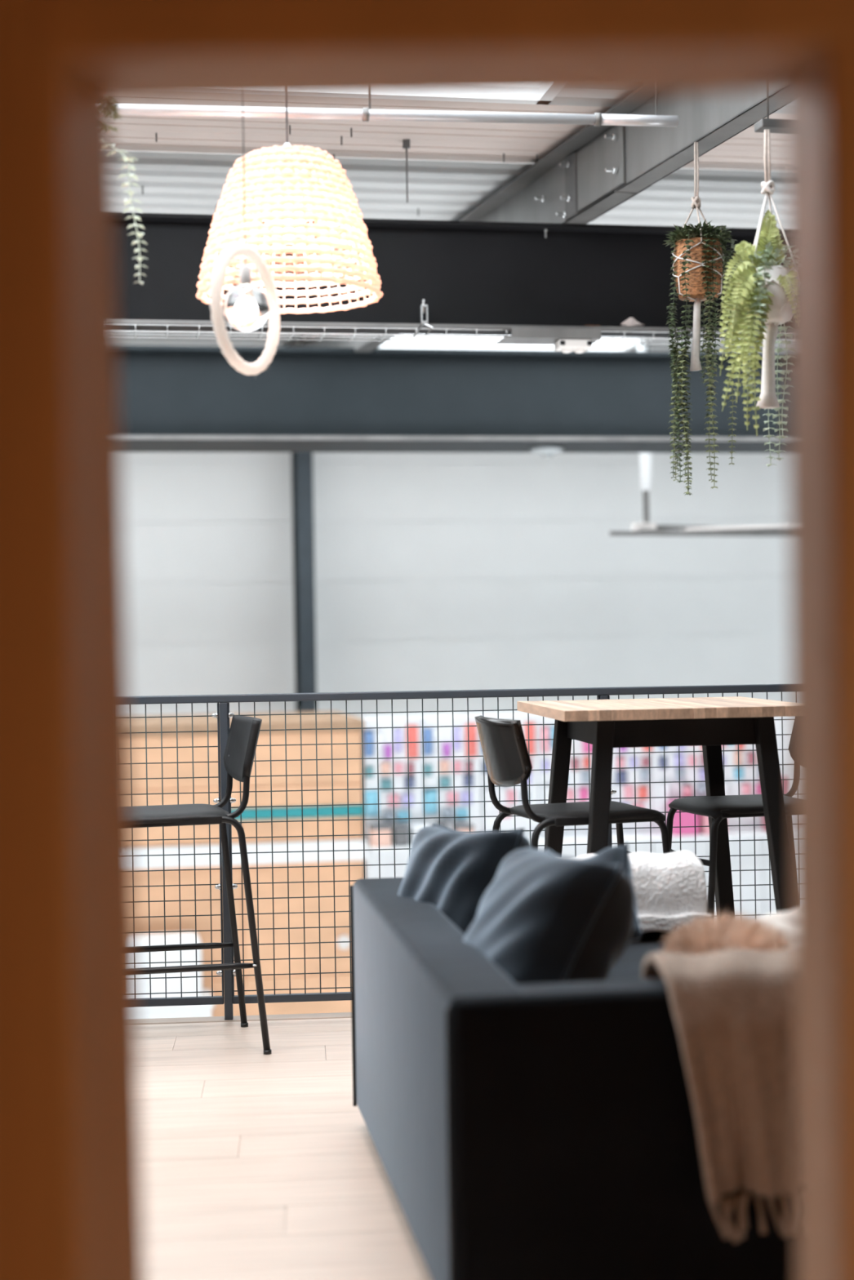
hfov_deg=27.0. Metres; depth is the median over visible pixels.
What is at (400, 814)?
packet
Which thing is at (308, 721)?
kiosk
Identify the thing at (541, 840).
shelf
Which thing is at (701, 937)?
cushion
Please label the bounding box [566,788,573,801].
packet
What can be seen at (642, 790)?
packet
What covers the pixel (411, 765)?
packet
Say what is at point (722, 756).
packet
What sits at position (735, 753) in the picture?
packet
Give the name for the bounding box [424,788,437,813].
packet
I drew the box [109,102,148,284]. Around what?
trailing plant
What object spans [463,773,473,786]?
packet
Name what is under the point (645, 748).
packet
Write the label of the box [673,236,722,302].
basket
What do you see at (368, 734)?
packet
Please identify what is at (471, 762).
packet
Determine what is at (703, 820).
carton
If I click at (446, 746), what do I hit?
packet
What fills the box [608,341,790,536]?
track
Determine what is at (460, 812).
packet
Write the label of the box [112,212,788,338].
steel beam
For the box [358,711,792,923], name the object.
display shelves
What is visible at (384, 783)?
packet
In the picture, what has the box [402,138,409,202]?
rod
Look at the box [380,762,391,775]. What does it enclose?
packet
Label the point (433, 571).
wall
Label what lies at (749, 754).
packet
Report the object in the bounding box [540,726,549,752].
packet
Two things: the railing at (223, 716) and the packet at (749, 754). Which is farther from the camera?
the packet at (749, 754)
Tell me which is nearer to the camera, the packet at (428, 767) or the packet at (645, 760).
the packet at (428, 767)
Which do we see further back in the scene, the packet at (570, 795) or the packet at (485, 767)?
the packet at (570, 795)
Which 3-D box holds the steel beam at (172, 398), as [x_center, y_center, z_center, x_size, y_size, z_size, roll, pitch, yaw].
[-0.198,-1.509,11.276,15.000,0.565,0.732,-1,0,-10]
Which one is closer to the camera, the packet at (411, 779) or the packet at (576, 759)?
the packet at (411, 779)
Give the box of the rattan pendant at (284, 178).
[195,99,382,314]
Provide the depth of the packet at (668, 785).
14.33 m
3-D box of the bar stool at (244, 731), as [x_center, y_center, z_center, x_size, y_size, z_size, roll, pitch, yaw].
[-0.793,0.756,5.533,0.566,1.018,0.421,-1,0,-16]
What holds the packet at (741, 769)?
hanging from the display shelves at (747, 847)
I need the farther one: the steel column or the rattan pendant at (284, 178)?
the steel column
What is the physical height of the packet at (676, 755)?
0.110 m
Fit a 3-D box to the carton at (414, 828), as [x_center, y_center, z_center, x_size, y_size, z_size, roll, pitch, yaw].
[-0.057,1.516,13.853,0.135,0.151,0.188,-1,0,-10]
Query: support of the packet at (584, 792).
hanging from the display shelves at (747, 847)
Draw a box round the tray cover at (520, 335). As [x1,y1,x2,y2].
[495,327,600,345]
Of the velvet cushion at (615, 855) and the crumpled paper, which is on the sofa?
the velvet cushion at (615, 855)
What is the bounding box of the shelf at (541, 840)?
[527,837,544,844]
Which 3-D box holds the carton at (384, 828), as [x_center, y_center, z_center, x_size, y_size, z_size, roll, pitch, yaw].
[-0.365,1.515,13.797,0.152,0.164,0.188,-1,0,-10]
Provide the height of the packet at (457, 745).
0.180 m
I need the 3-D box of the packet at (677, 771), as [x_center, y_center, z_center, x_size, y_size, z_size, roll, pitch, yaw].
[2.058,1.095,14.360,0.070,0.110,0.073,-1,0,-42]
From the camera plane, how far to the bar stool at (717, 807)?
5.39 m
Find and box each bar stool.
[129,715,271,1054]
[474,715,670,853]
[666,733,793,920]
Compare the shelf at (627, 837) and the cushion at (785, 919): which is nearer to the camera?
the cushion at (785, 919)
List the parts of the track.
drop rod, cross arm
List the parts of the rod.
plate, rod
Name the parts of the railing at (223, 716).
panel, post, panel, rail, post, panel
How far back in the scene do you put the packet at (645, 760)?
14.30 m
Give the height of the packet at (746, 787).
0.100 m
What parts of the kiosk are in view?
panel, panel, panel, panel, panel, panel, panel, panel, panel, panel, wall dial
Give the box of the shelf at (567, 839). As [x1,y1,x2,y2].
[540,835,587,844]
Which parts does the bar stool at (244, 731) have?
seat, leg, backrest, leg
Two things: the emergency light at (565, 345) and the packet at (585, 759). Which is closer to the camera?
the emergency light at (565, 345)
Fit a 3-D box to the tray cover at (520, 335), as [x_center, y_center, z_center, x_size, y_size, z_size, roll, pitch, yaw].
[0.515,-1.290,7.553,0.417,0.043,0.175,-1,0,-10]
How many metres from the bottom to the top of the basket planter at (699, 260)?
1.243 m
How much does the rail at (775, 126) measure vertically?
0.622 m
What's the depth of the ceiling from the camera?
7.66 m
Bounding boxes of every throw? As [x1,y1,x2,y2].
[574,850,711,933]
[641,947,796,1243]
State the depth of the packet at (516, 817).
14.12 m
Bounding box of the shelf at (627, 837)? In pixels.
[611,833,662,841]
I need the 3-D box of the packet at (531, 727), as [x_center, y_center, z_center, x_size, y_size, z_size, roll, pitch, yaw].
[0.829,0.785,14.138,0.070,0.260,0.073,-1,0,-42]
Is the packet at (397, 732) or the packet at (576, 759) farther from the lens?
the packet at (576, 759)
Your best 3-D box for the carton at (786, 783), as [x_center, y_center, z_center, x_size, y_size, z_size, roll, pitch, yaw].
[2.817,1.323,14.370,0.184,0.436,0.188,-1,0,-10]
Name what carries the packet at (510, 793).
hanging from the display shelves at (747, 847)
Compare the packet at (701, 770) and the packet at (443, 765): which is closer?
the packet at (443, 765)
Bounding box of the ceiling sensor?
[529,445,564,457]
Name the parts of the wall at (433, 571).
panel, panel, panel, panel, panel, panel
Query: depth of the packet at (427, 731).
13.99 m
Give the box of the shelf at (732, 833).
[728,828,766,837]
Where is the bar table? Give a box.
[516,696,793,920]
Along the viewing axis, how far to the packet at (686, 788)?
14.36 m
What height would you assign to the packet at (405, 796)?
0.100 m
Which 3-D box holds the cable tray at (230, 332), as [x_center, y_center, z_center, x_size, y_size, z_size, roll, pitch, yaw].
[0.474,-1.291,7.565,11.000,0.039,0.180,-1,0,-10]
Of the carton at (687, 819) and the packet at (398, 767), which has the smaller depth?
the packet at (398, 767)
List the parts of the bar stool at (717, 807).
leg, leg, seat, leg, backrest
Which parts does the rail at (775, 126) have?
hanger rod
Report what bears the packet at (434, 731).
hanging from the display shelves at (747, 847)
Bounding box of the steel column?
[291,452,316,711]
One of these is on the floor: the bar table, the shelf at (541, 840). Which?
the bar table
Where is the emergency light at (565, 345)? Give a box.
[554,338,592,353]
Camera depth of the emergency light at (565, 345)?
7.50 m
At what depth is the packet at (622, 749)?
14.27 m
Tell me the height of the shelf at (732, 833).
0.020 m
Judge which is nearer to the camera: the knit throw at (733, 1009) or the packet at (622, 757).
the knit throw at (733, 1009)
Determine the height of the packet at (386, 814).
0.090 m
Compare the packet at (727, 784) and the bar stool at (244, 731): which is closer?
the bar stool at (244, 731)
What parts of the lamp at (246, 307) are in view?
cord, globe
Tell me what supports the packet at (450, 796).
hanging from the display shelves at (747, 847)
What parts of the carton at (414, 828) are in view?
lid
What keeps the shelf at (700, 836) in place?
attached to the display shelves at (747, 847)
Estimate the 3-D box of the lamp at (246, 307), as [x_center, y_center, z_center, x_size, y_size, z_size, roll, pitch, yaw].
[-0.454,-1.341,4.375,0.116,1.391,0.322,-1,0,9]
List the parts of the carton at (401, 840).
lid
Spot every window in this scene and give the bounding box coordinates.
[378,338,648,351]
[379,94,555,104]
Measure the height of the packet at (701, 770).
0.100 m
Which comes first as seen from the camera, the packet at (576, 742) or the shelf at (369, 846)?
the shelf at (369, 846)
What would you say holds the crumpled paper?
on the steel beam at (468, 274)
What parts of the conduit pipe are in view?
hanger rod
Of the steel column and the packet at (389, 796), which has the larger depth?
the steel column
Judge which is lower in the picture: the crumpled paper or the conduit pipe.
the crumpled paper
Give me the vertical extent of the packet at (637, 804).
0.090 m
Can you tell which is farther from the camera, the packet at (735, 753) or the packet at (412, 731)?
the packet at (735, 753)
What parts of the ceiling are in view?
liner panel, liner panel, liner panel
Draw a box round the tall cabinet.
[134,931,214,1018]
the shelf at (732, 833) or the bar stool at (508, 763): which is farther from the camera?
the shelf at (732, 833)
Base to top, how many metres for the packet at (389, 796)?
0.100 m
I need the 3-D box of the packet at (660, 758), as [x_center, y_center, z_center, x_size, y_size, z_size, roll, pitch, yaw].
[1.902,0.989,14.328,0.064,0.100,0.070,-1,0,16]
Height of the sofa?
0.642 m
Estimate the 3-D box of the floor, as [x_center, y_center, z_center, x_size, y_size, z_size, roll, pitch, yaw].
[0.183,1.405,3.777,5.200,0.304,4.450,-1,0,-4]
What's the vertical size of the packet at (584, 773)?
0.110 m
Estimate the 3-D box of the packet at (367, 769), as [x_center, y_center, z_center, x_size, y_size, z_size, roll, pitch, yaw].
[-0.457,1.034,13.903,0.064,0.090,0.070,-1,0,16]
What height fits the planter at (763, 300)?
0.937 m
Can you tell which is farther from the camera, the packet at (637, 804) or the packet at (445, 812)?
the packet at (637, 804)
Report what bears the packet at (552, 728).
hanging from the display shelves at (747, 847)
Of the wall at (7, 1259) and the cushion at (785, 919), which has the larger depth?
the cushion at (785, 919)
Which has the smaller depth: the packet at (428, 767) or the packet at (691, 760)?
the packet at (428, 767)
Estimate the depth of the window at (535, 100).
6.77 m
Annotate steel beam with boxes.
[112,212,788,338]
[116,344,789,453]
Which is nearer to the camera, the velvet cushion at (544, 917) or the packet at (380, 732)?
the velvet cushion at (544, 917)
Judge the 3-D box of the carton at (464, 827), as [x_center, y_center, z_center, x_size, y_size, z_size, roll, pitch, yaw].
[0.287,1.514,13.915,0.136,0.143,0.188,-1,0,-10]
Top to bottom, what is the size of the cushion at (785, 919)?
0.193 m
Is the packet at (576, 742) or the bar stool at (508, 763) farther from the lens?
the packet at (576, 742)
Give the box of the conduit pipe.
[110,93,678,126]
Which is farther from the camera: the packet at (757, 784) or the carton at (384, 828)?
the packet at (757, 784)
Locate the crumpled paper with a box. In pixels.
[620,317,644,326]
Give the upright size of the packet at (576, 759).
0.100 m
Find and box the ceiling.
[110,93,788,352]
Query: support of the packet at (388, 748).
hanging from the display shelves at (747, 847)
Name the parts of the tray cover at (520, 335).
plate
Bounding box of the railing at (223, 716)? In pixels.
[126,684,792,1020]
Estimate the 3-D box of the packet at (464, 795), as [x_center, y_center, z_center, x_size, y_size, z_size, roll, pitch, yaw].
[0.322,1.250,14.051,0.076,0.100,0.076,-1,0,44]
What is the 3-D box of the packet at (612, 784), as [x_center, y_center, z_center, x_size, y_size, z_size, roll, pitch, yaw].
[1.444,1.242,14.260,0.083,0.210,0.083,-1,0,33]
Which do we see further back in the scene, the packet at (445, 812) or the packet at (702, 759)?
the packet at (702, 759)
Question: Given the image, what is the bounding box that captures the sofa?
[349,877,796,1279]
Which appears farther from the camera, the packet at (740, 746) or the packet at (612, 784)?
the packet at (740, 746)
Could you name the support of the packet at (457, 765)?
hanging from the display shelves at (747, 847)
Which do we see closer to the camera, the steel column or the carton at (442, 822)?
the carton at (442, 822)
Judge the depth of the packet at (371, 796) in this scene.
13.91 m
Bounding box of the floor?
[136,1012,431,1279]
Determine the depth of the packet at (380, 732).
13.92 m
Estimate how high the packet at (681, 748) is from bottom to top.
0.110 m
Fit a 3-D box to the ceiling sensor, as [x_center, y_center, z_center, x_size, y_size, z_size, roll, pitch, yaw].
[0.777,-1.213,11.499,0.220,0.062,0.220,-1,0,-10]
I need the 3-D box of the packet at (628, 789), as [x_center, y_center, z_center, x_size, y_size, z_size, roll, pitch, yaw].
[1.633,1.223,14.284,0.070,0.110,0.073,-1,0,-42]
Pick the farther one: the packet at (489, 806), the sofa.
the packet at (489, 806)
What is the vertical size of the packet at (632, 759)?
0.090 m
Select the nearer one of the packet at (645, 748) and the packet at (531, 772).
the packet at (531, 772)
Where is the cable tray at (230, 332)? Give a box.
[115,322,788,347]
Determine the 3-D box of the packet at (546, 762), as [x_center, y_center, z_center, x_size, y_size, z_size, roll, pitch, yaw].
[0.943,1.005,14.153,0.057,0.090,0.072,-1,0,11]
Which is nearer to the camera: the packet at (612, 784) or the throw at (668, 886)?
the throw at (668, 886)
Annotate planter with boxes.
[664,142,737,495]
[719,128,789,466]
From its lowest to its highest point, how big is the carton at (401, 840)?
0.151 m
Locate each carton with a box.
[368,822,391,847]
[391,824,408,846]
[409,823,429,844]
[435,819,447,827]
[453,822,474,831]
[666,800,698,835]
[698,814,709,835]
[760,775,790,831]
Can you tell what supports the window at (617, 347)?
attached to the ceiling
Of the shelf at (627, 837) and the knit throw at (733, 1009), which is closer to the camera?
the knit throw at (733, 1009)
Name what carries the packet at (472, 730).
hanging from the display shelves at (747, 847)
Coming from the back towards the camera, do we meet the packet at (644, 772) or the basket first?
the packet at (644, 772)
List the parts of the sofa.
arm, arm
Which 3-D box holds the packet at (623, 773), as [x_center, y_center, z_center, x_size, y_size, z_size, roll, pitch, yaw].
[1.571,1.103,14.276,0.076,0.110,0.076,-1,0,44]
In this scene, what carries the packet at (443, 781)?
hanging from the display shelves at (747, 847)
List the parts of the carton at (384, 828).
lid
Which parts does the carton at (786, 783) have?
lid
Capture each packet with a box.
[364,729,373,756]
[364,765,373,777]
[364,790,377,816]
[373,730,382,753]
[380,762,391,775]
[380,778,391,790]
[382,810,393,822]
[383,744,391,759]
[387,794,399,807]
[394,728,402,751]
[394,763,403,774]
[396,809,408,822]
[402,793,413,806]
[404,775,414,787]
[406,724,417,757]
[406,762,414,774]
[423,728,431,755]
[423,764,432,776]
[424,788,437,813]
[432,728,440,751]
[439,760,449,773]
[439,777,450,788]
[441,808,453,820]
[443,742,450,756]
[446,791,457,804]
[453,727,461,750]
[453,761,462,773]
[455,808,468,819]
[461,791,472,804]
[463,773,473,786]
[465,724,476,755]
[465,760,473,771]
[482,761,487,773]
[482,787,496,812]
[506,790,515,803]
[515,814,527,818]
[524,722,535,754]
[527,772,531,784]
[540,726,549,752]
[542,760,549,771]
[542,785,549,804]
[550,726,554,749]
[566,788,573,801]
[570,757,579,770]
[571,739,578,747]
[579,786,589,801]
[581,769,591,783]
[582,742,592,753]
[582,756,591,768]
[610,781,613,800]
[616,755,625,768]
[616,770,626,784]
[620,747,626,751]
[623,785,633,799]
[630,756,637,767]
[631,802,644,807]
[638,786,648,799]
[640,768,648,782]
[641,756,648,767]
[643,746,653,751]
[658,755,667,768]
[659,779,671,805]
[674,753,684,766]
[675,768,684,781]
[679,746,685,750]
[682,784,692,796]
[688,755,697,766]
[697,782,706,795]
[699,768,705,780]
[701,752,703,765]
[722,755,725,765]
[724,779,730,795]
[733,751,742,764]
[733,767,743,779]
[737,744,744,749]
[741,782,751,795]
[746,751,755,764]
[755,782,760,794]
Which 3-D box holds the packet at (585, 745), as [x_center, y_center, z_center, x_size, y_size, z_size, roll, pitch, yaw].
[1.295,0.777,14.230,0.079,0.260,0.080,-1,0,33]
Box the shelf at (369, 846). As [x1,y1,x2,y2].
[367,842,411,851]
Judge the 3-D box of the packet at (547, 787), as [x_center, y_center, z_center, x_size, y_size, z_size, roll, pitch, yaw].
[0.968,1.250,14.172,0.079,0.200,0.080,-1,0,33]
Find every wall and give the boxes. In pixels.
[0,0,37,1279]
[120,452,791,717]
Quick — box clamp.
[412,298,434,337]
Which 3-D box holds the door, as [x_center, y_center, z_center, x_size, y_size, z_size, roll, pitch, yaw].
[0.028,0.351,1.617,0.780,1.837,0.175,-1,0,0]
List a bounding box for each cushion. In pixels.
[397,822,531,934]
[462,847,635,984]
[583,842,643,943]
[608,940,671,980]
[655,906,792,954]
[754,908,794,947]
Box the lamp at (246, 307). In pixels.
[209,100,279,376]
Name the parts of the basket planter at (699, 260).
net cord, hanger cord, net cord, net cord, net cord, hanger cord, hanger cord, hanger cord, net cord, net cord, net cord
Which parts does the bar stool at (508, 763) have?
leg, backrest, leg, seat, leg, leg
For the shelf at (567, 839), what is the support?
attached to the display shelves at (747, 847)
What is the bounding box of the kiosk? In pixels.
[127,711,367,1016]
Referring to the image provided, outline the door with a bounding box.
[0,0,853,1279]
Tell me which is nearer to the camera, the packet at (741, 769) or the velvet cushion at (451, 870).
the velvet cushion at (451, 870)
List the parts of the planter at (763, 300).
hanger cord, hanger cord, net cord, hanger cord, pot, hanger cord, hanger cord, net cord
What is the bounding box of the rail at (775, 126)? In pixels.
[754,91,786,133]
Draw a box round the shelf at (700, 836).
[653,832,709,839]

